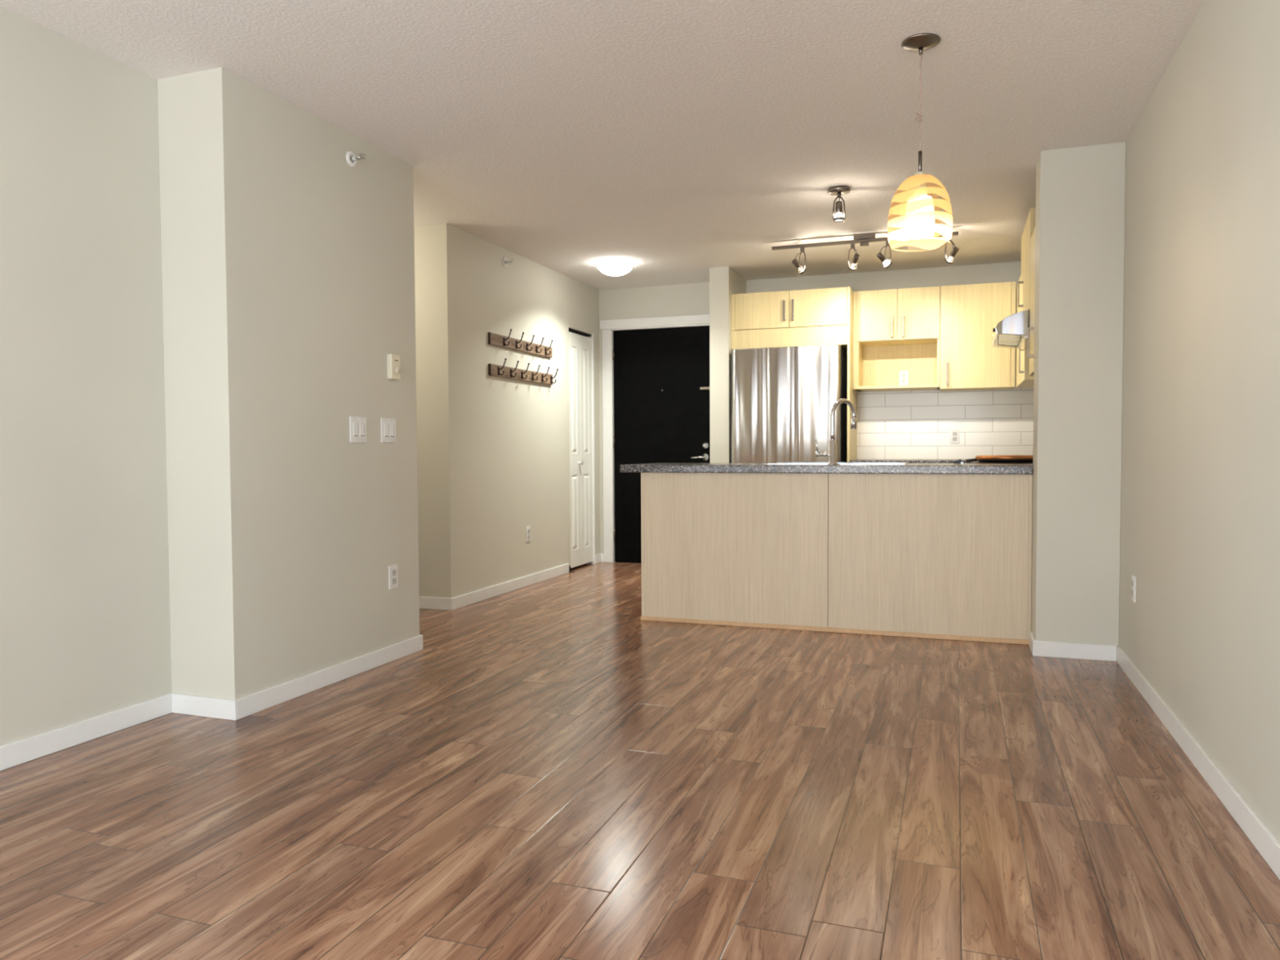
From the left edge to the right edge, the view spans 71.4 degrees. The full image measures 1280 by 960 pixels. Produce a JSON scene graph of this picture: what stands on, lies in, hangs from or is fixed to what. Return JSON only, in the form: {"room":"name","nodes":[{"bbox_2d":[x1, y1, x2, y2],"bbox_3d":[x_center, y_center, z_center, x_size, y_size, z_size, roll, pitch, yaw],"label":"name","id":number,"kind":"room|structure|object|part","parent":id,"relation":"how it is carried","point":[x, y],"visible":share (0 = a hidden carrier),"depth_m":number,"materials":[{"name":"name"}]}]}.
{"room":"empty living room","nodes":[
{"label":"empty living room","id":0,"kind":"room"},
{"bbox_2d":[0,7,172,746],"bbox_3d":[-3.090,-0.188,0.105,0.120,2.440,7.144,0,2,20],"label":"wall","id":1,"kind":"structure","parent":0,"point":[85,624],"depth_m":3.10,"materials":[{"name":"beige paint"}]},
{"bbox_2d":[0,693,171,770],"bbox_3d":[-3.024,0.995,0.118,0.012,0.075,7.132,0,2,20],"label":"baseboard","id":2,"kind":"structure","parent":1,"relation":"attached to","point":[29,748],"depth_m":3.12,"materials":[{"name":"white paint"}]},
{"bbox_2d":[157,67,419,699],"bbox_3d":[-2.244,-0.338,4.248,1.925,2.440,1.236,0,2,20],"label":"wall","id":3,"kind":"structure","parent":0,"point":[288,267],"depth_m":3.60,"materials":[{"name":"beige paint"}]},
{"bbox_2d":[169,634,422,720],"bbox_3d":[-2.233,0.844,4.287,1.937,0.075,1.260,0,2,20],"label":"baseboard","id":4,"kind":"structure","parent":3,"relation":"attached to","point":[197,705],"depth_m":3.63,"materials":[{"name":"white paint"}]},
{"bbox_2d":[346,150,365,167],"bbox_3d":[-1.265,-1.443,3.997,0.072,0.074,0.074,0,2,20],"label":"sprinkler head","id":5,"kind":"object","parent":3,"relation":"attached to","point":[352,161],"visible":1,"depth_m":3.99},
{"bbox_3d":[-1.285,-1.444,4.003,0.030,0.020,0.020,0,2,20],"label":"stem","id":6,"kind":"part","parent":5,"relation":"part of","materials":[{"name":"grey plastic"}]},
{"bbox_2d":[349,416,366,442],"bbox_3d":[-1.284,-0.230,4.064,0.010,0.116,0.116,0,2,20],"label":"light switch","id":7,"kind":"object","parent":3,"relation":"attached to","point":[357,425],"visible":1,"depth_m":4.05,"materials":[{"name":"white plastic"}]},
{"bbox_2d":[380,417,395,442],"bbox_3d":[-1.206,-0.238,4.281,0.010,0.116,0.116,0,2,20],"label":"light switch","id":8,"kind":"object","parent":3,"relation":"attached to","point":[388,426],"visible":1,"depth_m":4.27,"materials":[{"name":"white plastic"}]},
{"bbox_2d":[386,353,399,380],"bbox_3d":[-1.185,-0.545,4.297,0.036,0.120,0.072,0,2,20],"label":"thermostat","id":9,"kind":"object","parent":3,"relation":"attached to","point":[393,360],"visible":1,"depth_m":4.28,"materials":[{"name":"beige plastic"}]},
{"bbox_2d":[388,564,398,589],"bbox_3d":[-1.196,0.470,4.326,0.009,0.114,0.070,0,2,20],"label":"wall outlet","id":10,"kind":"object","parent":3,"relation":"attached to","point":[393,570],"visible":1,"depth_m":4.32,"materials":[{"name":"white plastic"}]},
{"bbox_2d":[391,568,395,576],"bbox_3d":[-1.194,0.449,4.324,0.004,0.029,0.034,0,2,20],"label":"receptacle","id":11,"kind":"object","parent":10,"relation":"attached to","point":[393,571],"depth_m":4.32,"materials":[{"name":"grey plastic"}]},
{"bbox_2d":[391,577,396,584],"bbox_3d":[-1.194,0.490,4.326,0.004,0.029,0.034,0,2,20],"label":"receptacle","id":12,"kind":"object","parent":10,"relation":"attached to","point":[393,580],"depth_m":4.32,"materials":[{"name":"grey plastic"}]},
{"bbox_2d":[413,222,600,598],"bbox_3d":[-1.481,-0.441,7.068,1.476,2.440,2.526,0,2,20],"label":"wall","id":13,"kind":"structure","parent":0,"point":[493,452],"depth_m":6.11,"materials":[{"name":"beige paint"}]},
{"bbox_2d":[418,563,568,610],"bbox_3d":[-1.592,0.754,6.763,1.488,0.075,1.818,0,2,20],"label":"baseboard","id":14,"kind":"structure","parent":13,"relation":"attached to","point":[426,602],"depth_m":6.11,"materials":[{"name":"white paint"}]},
{"bbox_2d":[502,257,514,267],"bbox_3d":[-0.924,-1.541,6.299,0.072,0.074,0.074,0,2,20],"label":"sprinkler head","id":15,"kind":"object","parent":13,"relation":"attached to","point":[506,262],"visible":1,"depth_m":6.29},
{"bbox_2d":[488,328,553,357],"bbox_3d":[-0.834,-1.008,6.547,0.083,0.126,0.995,0,2,20],"label":"rail","id":16,"kind":"object","parent":13,"relation":"attached to","point":[496,340],"visible":1,"depth_m":6.48,"materials":[{"name":"brown wood"}]},
{"bbox_2d":[488,358,558,385],"bbox_3d":[-0.833,-0.795,6.557,0.083,0.126,1.000,0,2,20],"label":"rail","id":17,"kind":"object","parent":13,"relation":"attached to","point":[494,370],"visible":1,"depth_m":6.51,"materials":[{"name":"brown wood"}]},
{"bbox_2d":[525,525,530,541],"bbox_3d":[-0.836,0.402,6.683,0.009,0.114,0.070,0,2,20],"label":"wall outlet","id":18,"kind":"object","parent":13,"relation":"attached to","point":[528,527],"visible":1,"depth_m":6.67,"materials":[{"name":"white plastic"}]},
{"bbox_2d":[568,328,592,568],"bbox_3d":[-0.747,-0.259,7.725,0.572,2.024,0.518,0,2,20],"label":"door","id":19,"kind":"structure","parent":13,"relation":"in","point":[580,345],"depth_m":7.64,"materials":[{"name":"white paint"}]},
{"bbox_3d":[-0.555,-0.673,7.507,0.009,0.871,0.096,0,2,20],"label":"raised panel","id":20,"kind":"part","parent":19,"relation":"part of","materials":[{"name":"white paint"}]},
{"bbox_3d":[-0.550,0.274,7.541,0.009,0.606,0.096,0,2,20],"label":"raised panel","id":21,"kind":"part","parent":19,"relation":"part of","materials":[{"name":"white paint"}]},
{"bbox_3d":[-0.469,-0.682,7.748,0.009,0.871,0.096,0,2,20],"label":"raised panel","id":22,"kind":"part","parent":19,"relation":"part of","materials":[{"name":"white paint"}]},
{"bbox_3d":[-0.465,0.265,7.781,0.009,0.606,0.096,0,2,20],"label":"raised panel","id":23,"kind":"part","parent":19,"relation":"part of","materials":[{"name":"white paint"}]},
{"bbox_2d":[589,333,595,564],"bbox_3d":[-0.421,-0.275,7.893,0.034,2.040,0.020,0,2,20],"label":"trim","id":24,"kind":"structure","parent":13,"relation":"attached to","point":[592,336],"depth_m":7.88,"materials":[{"name":"white paint"}]},
{"bbox_2d":[595,553,604,563],"bbox_3d":[-0.361,0.705,7.985,0.039,0.075,0.130,0,2,20],"label":"baseboard","id":25,"kind":"structure","parent":13,"relation":"attached to","point":[598,557],"depth_m":8.00,"materials":[{"name":"white paint"}]},
{"bbox_2d":[0,0,1204,289],"bbox_3d":[-1.260,-1.534,2.010,5.460,0.100,12.250,0,2,20],"label":"ceiling","id":26,"kind":"structure","parent":0,"point":[677,140],"depth_m":3.60,"materials":[{"name":"white paint"}]},
{"bbox_2d":[596,258,633,275],"bbox_3d":[-0.191,-1.608,6.787,0.276,0.100,0.285,0,2,20],"label":"flush ceiling light","id":27,"kind":"object","parent":26,"relation":"attached to","point":[611,267],"visible":1,"depth_m":6.70,"materials":[{"name":"white glass"}]},
{"bbox_3d":[-0.190,-1.649,6.790,0.250,0.018,0.250,0,2,20],"label":"plate","id":28,"kind":"part","parent":27,"relation":"part of","materials":[{"name":"white glass"}]},
{"bbox_2d":[827,185,850,222],"bbox_3d":[1.093,-1.510,4.891,0.120,0.176,0.120,0,2,20],"label":"ceiling spotlight","id":29,"kind":"object","parent":26,"relation":"attached to","point":[840,190],"visible":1,"depth_m":4.88,"materials":[{"name":"silver metal"}]},
{"bbox_2d":[835,200,842,213],"bbox_3d":[1.092,-1.496,4.892,0.037,0.063,0.036,0,2,20],"label":"socket","id":30,"kind":"object","parent":29,"relation":"attached to","point":[838,205],"depth_m":4.88,"materials":[{"name":"silver metal"}]},
{"bbox_2d":[771,231,959,274],"bbox_3d":[1.473,-1.515,5.910,1.213,0.241,0.105,0,2,20],"label":"track light","id":31,"kind":"object","parent":26,"relation":"attached to","point":[863,239],"visible":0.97,"depth_m":5.92,"materials":[{"name":"silver metal"}]},
{"bbox_2d":[791,258,800,268],"bbox_3d":[1.061,-1.465,6.040,0.068,0.062,0.036,-2,2,-32],"label":"socket","id":32,"kind":"object","parent":31,"relation":"attached to","point":[795,262],"depth_m":6.03,"materials":[{"name":"silver metal"}]},
{"bbox_2d":[852,253,859,264],"bbox_3d":[1.430,-1.465,5.906,0.036,0.064,0.067,-1,2,-10],"label":"socket","id":33,"kind":"object","parent":31,"relation":"attached to","point":[855,258],"depth_m":5.89,"materials":[{"name":"silver metal"}]},
{"bbox_3d":[1.478,-1.589,5.931,1.208,0.020,0.032,0,2,20],"label":"rail","id":34,"kind":"part","parent":31,"relation":"part of","materials":[{"name":"silver metal"}]},
{"bbox_2d":[876,252,886,262],"bbox_3d":[1.588,-1.463,5.860,0.068,0.064,0.036,-1,2,-23],"label":"socket","id":35,"kind":"object","parent":31,"relation":"attached to","point":[882,258],"depth_m":5.85,"materials":[{"name":"silver metal"}]},
{"bbox_2d":[949,246,959,257],"bbox_3d":[2.012,-1.460,5.702,0.036,0.063,0.068,-1,2,-17],"label":"socket","id":36,"kind":"object","parent":31,"relation":"attached to","point":[954,251],"depth_m":5.69,"materials":[{"name":"silver metal"}]},
{"bbox_2d":[887,32,952,251],"bbox_3d":[0.985,-1.181,3.131,0.220,0.707,0.220,0,2,20],"label":"pendant lamp","id":37,"kind":"object","parent":26,"relation":"hanging from","point":[914,216],"visible":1,"depth_m":3.08,"materials":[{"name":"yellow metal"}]},
{"bbox_2d":[905,195,934,239],"bbox_3d":[0.986,-0.927,3.140,0.100,0.135,0.100,0,2,20],"label":"bulb","id":38,"kind":"object","parent":37,"relation":"attached to","point":[929,208],"depth_m":3.10,"materials":[{"name":"white glass"}]},
{"bbox_3d":[0.986,-0.948,3.139,0.220,0.240,0.220,0,2,20],"label":"lamp shade","id":39,"kind":"part","parent":37,"relation":"part of","materials":[{"name":"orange glass"}]},
{"bbox_3d":[0.985,-1.109,3.133,0.013,0.092,0.013,0,2,20],"label":"stem","id":40,"kind":"part","parent":37,"relation":"part of","materials":[{"name":"silver metal"}]},
{"bbox_2d":[913,171,927,195],"bbox_3d":[0.986,-1.037,3.136,0.048,0.085,0.048,0,2,20],"label":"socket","id":41,"kind":"object","parent":37,"relation":"attached to","point":[924,184],"depth_m":3.12,"materials":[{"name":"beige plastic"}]},
{"bbox_3d":[0.984,-1.324,3.126,0.008,0.343,0.008,0,2,20],"label":"cord","id":42,"kind":"part","parent":37,"relation":"part of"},
{"bbox_2d":[0,561,1279,959],"bbox_3d":[-1.247,1.004,2.099,5.460,0.100,12.250,0,2,20],"label":"floor","id":43,"kind":"structure","parent":0,"point":[557,771],"depth_m":2.49,"materials":[{"name":"brown laminate"}]},
{"bbox_2d":[731,344,847,462],"bbox_3d":[1.200,-0.141,7.095,0.841,1.772,0.698,0,2,20],"label":"refrigerator","id":44,"kind":"object","parent":43,"relation":"on","point":[783,398],"visible":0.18,"depth_m":6.82,"materials":[{"name":"silver metal"}]},
{"bbox_2d":[731,286,857,462],"bbox_3d":[1.246,-0.357,7.171,0.920,2.238,0.567,0,2,20],"label":"cabinet","id":45,"kind":"object","parent":43,"relation":"on","point":[823,316],"visible":0.89,"depth_m":6.89,"materials":[{"name":"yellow wood"}]},
{"bbox_3d":[0.956,-1.327,6.979,0.426,0.281,0.020,0,2,20],"label":"door","id":46,"kind":"part","parent":45,"relation":"part of","materials":[{"name":"brown wood"}]},
{"bbox_3d":[1.117,-1.313,6.896,0.015,0.160,0.030,0,2,20],"label":"handle","id":47,"kind":"part","parent":45,"relation":"part of","materials":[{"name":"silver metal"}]},
{"bbox_3d":[1.152,-1.106,6.920,0.900,0.145,0.018,0,2,20],"label":"filler panel","id":48,"kind":"part","parent":45,"relation":"part of","materials":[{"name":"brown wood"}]},
{"bbox_3d":[1.181,-1.312,6.873,0.015,0.160,0.030,0,2,20],"label":"handle","id":49,"kind":"part","parent":45,"relation":"part of","materials":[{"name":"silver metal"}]},
{"bbox_3d":[1.366,-1.323,6.834,0.438,0.281,0.020,0,2,20],"label":"door","id":50,"kind":"part","parent":45,"relation":"part of","materials":[{"name":"brown wood"}]},
{"bbox_3d":[1.675,-0.354,7.035,0.019,2.238,0.536,0,2,20],"label":"panel","id":51,"kind":"part","parent":45,"relation":"part of","materials":[{"name":"brown wood"}]},
{"bbox_2d":[640,472,1032,644],"bbox_3d":[1.286,0.393,5.178,2.498,0.880,0.650,0,2,20],"label":"base cabinet","id":52,"kind":"object","parent":43,"relation":"on","point":[948,557],"visible":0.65,"depth_m":4.90,"materials":[{"name":"brown wood"}]},
{"bbox_3d":[0.121,0.384,5.587,0.020,0.880,0.623,0,2,20],"label":"panel","id":53,"kind":"part","parent":52,"relation":"part of","materials":[{"name":"brown wood"}]},
{"bbox_3d":[0.536,0.387,5.118,1.075,0.856,0.018,0,2,20],"label":"panel","id":54,"kind":"part","parent":52,"relation":"part of","materials":[{"name":"brown wood"}]},
{"bbox_2d":[620,462,1033,474],"bbox_3d":[1.227,-0.070,5.174,2.616,0.045,0.678,0,2,20],"label":"countertop","id":55,"kind":"structure","parent":52,"relation":"on","point":[754,468],"depth_m":4.91,"materials":[{"name":"stone"}]},
{"bbox_2d":[814,398,856,465],"bbox_3d":[1.115,-0.272,5.012,0.262,0.372,0.091,-1,2,-17],"label":"kitchen faucet","id":56,"kind":"object","parent":55,"relation":"on","point":[832,454],"visible":1,"depth_m":4.97,"materials":[{"name":"silver metal"}]},
{"bbox_3d":[1.024,-0.180,5.003,0.083,0.098,0.029,0,2,20],"label":"lever handle","id":57,"kind":"part","parent":56,"relation":"part of","materials":[{"name":"silver metal"}]},
{"bbox_2d":[827,440,837,465],"bbox_3d":[1.077,-0.152,4.984,0.052,0.134,0.052,0,2,20],"label":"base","id":58,"kind":"object","parent":56,"relation":"attached to","point":[832,454],"depth_m":4.97,"materials":[{"name":"silver metal"}]},
{"bbox_3d":[1.147,-0.338,5.025,0.195,0.242,0.025,-2,2,-34],"label":"spout","id":59,"kind":"part","parent":56,"relation":"part of","materials":[{"name":"silver metal"}]},
{"bbox_2d":[767,462,908,464],"bbox_3d":[1.170,-0.006,5.244,0.764,0.190,0.410,0,2,20],"label":"sink","id":60,"kind":"object","parent":55,"relation":"in","point":[779,463],"visible":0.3,"depth_m":5.32,"materials":[{"name":"silver metal"}]},
{"bbox_2d":[953,459,963,463],"bbox_3d":[1.851,-0.109,5.179,0.056,0.024,0.030,0,2,20],"label":"scraper","id":61,"kind":"object","parent":55,"relation":"on","point":[958,461],"visible":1,"depth_m":5.17,"materials":[{"name":"silver metal"}]},
{"bbox_3d":[1.523,0.394,4.768,1.014,0.856,0.018,0,2,20],"label":"panel","id":62,"kind":"part","parent":52,"relation":"part of","materials":[{"name":"brown wood"}]},
{"bbox_2d":[972,461,1032,463],"bbox_3d":[2.377,0.336,5.549,0.686,0.896,0.754,0,2,20],"label":"range","id":63,"kind":"object","parent":43,"relation":"on","point":[972,461],"visible":0.02,"depth_m":5.22,"materials":[{"name":"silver metal"}]},
{"bbox_2d":[965,454,1032,462],"bbox_3d":[2.242,-0.129,5.421,0.379,0.044,0.379,-1,2,-29],"label":"frying pan","id":64,"kind":"object","parent":63,"relation":"on","point":[1001,458],"visible":0.8,"depth_m":5.27,"materials":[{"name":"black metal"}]},
{"bbox_3d":[2.044,-0.121,5.492,0.072,0.025,0.017,0,2,20],"label":"handle","id":65,"kind":"part","parent":64,"relation":"part of","materials":[{"name":"black plastic"}]},
{"bbox_3d":[2.242,-0.138,5.421,0.380,0.026,0.380,0,2,20],"label":"pan lid","id":66,"kind":"part","parent":64,"relation":"part of","materials":[{"name":"orange metal"}]},
{"bbox_3d":[2.386,0.332,6.751,1.478,0.880,0.644,0,2,20],"label":"base cabinet","id":67,"kind":"object","parent":43,"relation":"on","visible":0},
{"bbox_2d":[848,459,972,462],"bbox_3d":[2.303,-0.123,6.529,1.494,0.044,1.066,0,2,20],"label":"countertop","id":68,"kind":"structure","parent":67,"relation":"on","point":[852,460],"depth_m":6.59,"materials":[{"name":"stone"}]},
{"bbox_2d":[598,282,709,553],"bbox_3d":[0.134,-0.479,7.941,1.384,2.440,0.200,0,2,20],"label":"wall","id":69,"kind":"structure","parent":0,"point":[692,299],"depth_m":7.83,"materials":[{"name":"beige paint"}]},
{"bbox_2d":[600,314,709,562],"bbox_3d":[0.200,-0.339,7.854,1.130,2.165,0.130,0,2,20],"label":"door frame","id":70,"kind":"structure","parent":69,"relation":"attached to","point":[608,326],"depth_m":7.95,"materials":[{"name":"white paint"}]},
{"bbox_2d":[613,325,710,562],"bbox_3d":[0.185,-0.294,7.824,0.906,2.062,0.109,0,2,20],"label":"door","id":71,"kind":"structure","parent":69,"relation":"in","point":[662,381],"depth_m":7.84,"materials":[{"name":"black paint"}]},
{"bbox_3d":[0.517,-0.197,7.686,0.144,0.066,0.064,0,2,20],"label":"lever","id":72,"kind":"part","parent":71,"relation":"part of","materials":[{"name":"silver metal"}]},
{"bbox_2d":[709,266,746,462],"bbox_3d":[0.745,-0.462,7.365,0.153,2.440,0.716,0,2,20],"label":"wall","id":73,"kind":"structure","parent":0,"point":[724,282],"depth_m":7.02,"materials":[{"name":"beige paint"}]},
{"bbox_2d":[746,261,1021,384],"bbox_3d":[2.124,-0.464,7.221,2.542,2.440,0.120,0,2,20],"label":"wall","id":74,"kind":"structure","parent":0,"point":[1009,271],"depth_m":7.12,"materials":[{"name":"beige paint"}]},
{"bbox_2d":[853,286,940,391],"bbox_3d":[2.014,-1.090,6.981,0.641,0.760,0.360,0,2,20],"label":"upper cabinet","id":75,"kind":"object","parent":74,"relation":"attached to","point":[895,331],"visible":0.97,"depth_m":6.91,"materials":[{"name":"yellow wood"}]},
{"bbox_3d":[1.830,-1.271,6.891,0.308,0.388,0.020,0,2,20],"label":"door","id":76,"kind":"part","parent":75,"relation":"part of","materials":[{"name":"brown wood"}]},
{"bbox_3d":[1.932,-1.175,6.832,0.015,0.160,0.030,0,2,20],"label":"handle","id":77,"kind":"part","parent":75,"relation":"part of","materials":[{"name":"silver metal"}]},
{"bbox_3d":[2.011,-1.174,6.804,0.015,0.160,0.030,0,2,20],"label":"handle","id":78,"kind":"part","parent":75,"relation":"part of","materials":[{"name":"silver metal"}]},
{"bbox_2d":[899,370,908,385],"bbox_3d":[2.111,-0.816,7.131,0.070,0.114,0.009,0,2,20],"label":"wall outlet","id":79,"kind":"object","parent":75,"relation":"attached to","point":[904,375],"visible":0.99,"depth_m":7.13,"materials":[{"name":"white plastic"}]},
{"bbox_3d":[2.122,-1.269,6.787,0.306,0.388,0.020,0,2,20],"label":"door","id":80,"kind":"part","parent":75,"relation":"part of","materials":[{"name":"brown wood"}]},
{"bbox_2d":[857,384,1033,459],"bbox_3d":[2.069,-0.538,5.864,1.499,0.835,2.467,0,2,20],"label":"backsplash","id":81,"kind":"structure","parent":74,"relation":"attached to","point":[905,424],"depth_m":7.05,"materials":[{"name":"white tile"}]},
{"bbox_2d":[950,429,959,444],"bbox_3d":[2.481,-0.344,7.021,0.070,0.114,0.009,0,2,20],"label":"wall outlet","id":82,"kind":"object","parent":81,"relation":"attached to","point":[954,433],"visible":1,"depth_m":7.02,"materials":[{"name":"white plastic"}]},
{"bbox_2d":[939,281,1016,391],"bbox_3d":[2.564,-1.079,6.782,0.527,0.773,0.352,0,2,20],"label":"upper cabinet","id":83,"kind":"object","parent":74,"relation":"attached to","point":[970,313],"visible":0.96,"depth_m":6.65,"materials":[{"name":"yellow wood"}]},
{"bbox_3d":[2.314,-0.802,6.710,0.015,0.170,0.030,0,2,20],"label":"handle","id":84,"kind":"part","parent":83,"relation":"part of","materials":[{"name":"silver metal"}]},
{"bbox_2d":[1031,142,1125,661],"bbox_3d":[2.143,-0.364,4.379,0.364,2.440,0.264,0,2,20],"label":"wall pillar","id":85,"kind":"structure","parent":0,"point":[1080,221],"depth_m":4.25,"materials":[{"name":"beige paint"}]},
{"bbox_2d":[1029,631,1116,661],"bbox_3d":[2.129,0.819,4.401,0.364,0.075,0.238,0,2,20],"label":"baseboard","id":86,"kind":"structure","parent":85,"relation":"attached to","point":[1038,648],"depth_m":4.29,"materials":[{"name":"white paint"}]},
{"bbox_2d":[1119,0,1279,842],"bbox_3d":[1.244,-0.245,1.124,0.120,2.440,11.967,0,2,20],"label":"wall","id":87,"kind":"structure","parent":0,"point":[1200,535],"depth_m":2.73,"materials":[{"name":"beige paint"}]},
{"bbox_2d":[1016,275,1033,387],"bbox_3d":[2.751,-1.036,6.079,0.346,0.753,0.858,0,2,20],"label":"upper cabinet","id":88,"kind":"object","parent":87,"relation":"attached to","point":[1024,380],"visible":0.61,"depth_m":5.98,"materials":[{"name":"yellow wood"}]},
{"bbox_3d":[2.476,-0.773,5.782,0.030,0.160,0.015,0,2,20],"label":"handle","id":89,"kind":"part","parent":88,"relation":"part of","materials":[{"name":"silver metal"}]},
{"bbox_3d":[2.625,-1.036,6.123,0.019,0.751,0.855,0,2,20],"label":"door","id":90,"kind":"part","parent":88,"relation":"part of","materials":[{"name":"brown wood"}]},
{"bbox_2d":[1017,207,1035,311],"bbox_3d":[2.467,-1.260,5.315,0.373,0.562,0.749,0,2,20],"label":"upper cabinet","id":91,"kind":"object","parent":87,"relation":"attached to","point":[1029,226],"visible":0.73,"depth_m":5.26,"materials":[{"name":"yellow wood"}]},
{"bbox_2d":[991,309,1030,350],"bbox_3d":[2.396,-0.873,5.361,0.527,0.207,0.720,0,2,20],"label":"range hood","id":92,"kind":"object","parent":91,"relation":"attached to","point":[1011,331],"visible":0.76,"depth_m":5.09,"materials":[{"name":"silver metal"}]},
{"bbox_3d":[2.114,-0.794,5.094,0.127,0.070,0.004,0,2,20],"label":"visor frame","id":93,"kind":"part","parent":92,"relation":"part of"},
{"bbox_3d":[2.355,-1.150,5.513,0.030,0.160,0.015,0,2,20],"label":"handle","id":94,"kind":"part","parent":91,"relation":"part of","materials":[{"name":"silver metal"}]},
{"bbox_2d":[1027,227,1035,375],"bbox_3d":[2.259,-0.962,4.730,0.371,0.770,0.507,0,2,20],"label":"upper cabinet","id":95,"kind":"object","parent":87,"relation":"attached to","point":[1031,329],"visible":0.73,"depth_m":4.84,"materials":[{"name":"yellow wood"}]},
{"bbox_3d":[2.085,-0.735,4.754,0.030,0.160,0.015,0,2,20],"label":"handle","id":96,"kind":"part","parent":95,"relation":"part of","materials":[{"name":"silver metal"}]},
{"bbox_2d":[1131,574,1136,603],"bbox_3d":[2.148,0.473,3.881,0.009,0.114,0.070,0,2,20],"label":"wall outlet","id":97,"kind":"object","parent":87,"relation":"attached to","point":[1133,577],"visible":1,"depth_m":3.87,"materials":[{"name":"white plastic"}]},
{"bbox_2d":[1116,645,1279,879],"bbox_3d":[0.727,0.985,-0.111,0.012,0.075,9.209,0,2,20],"label":"baseboard","id":98,"kind":"structure","parent":87,"relation":"attached to","point":[1266,843],"depth_m":2.65,"materials":[{"name":"white paint"}]}
]}

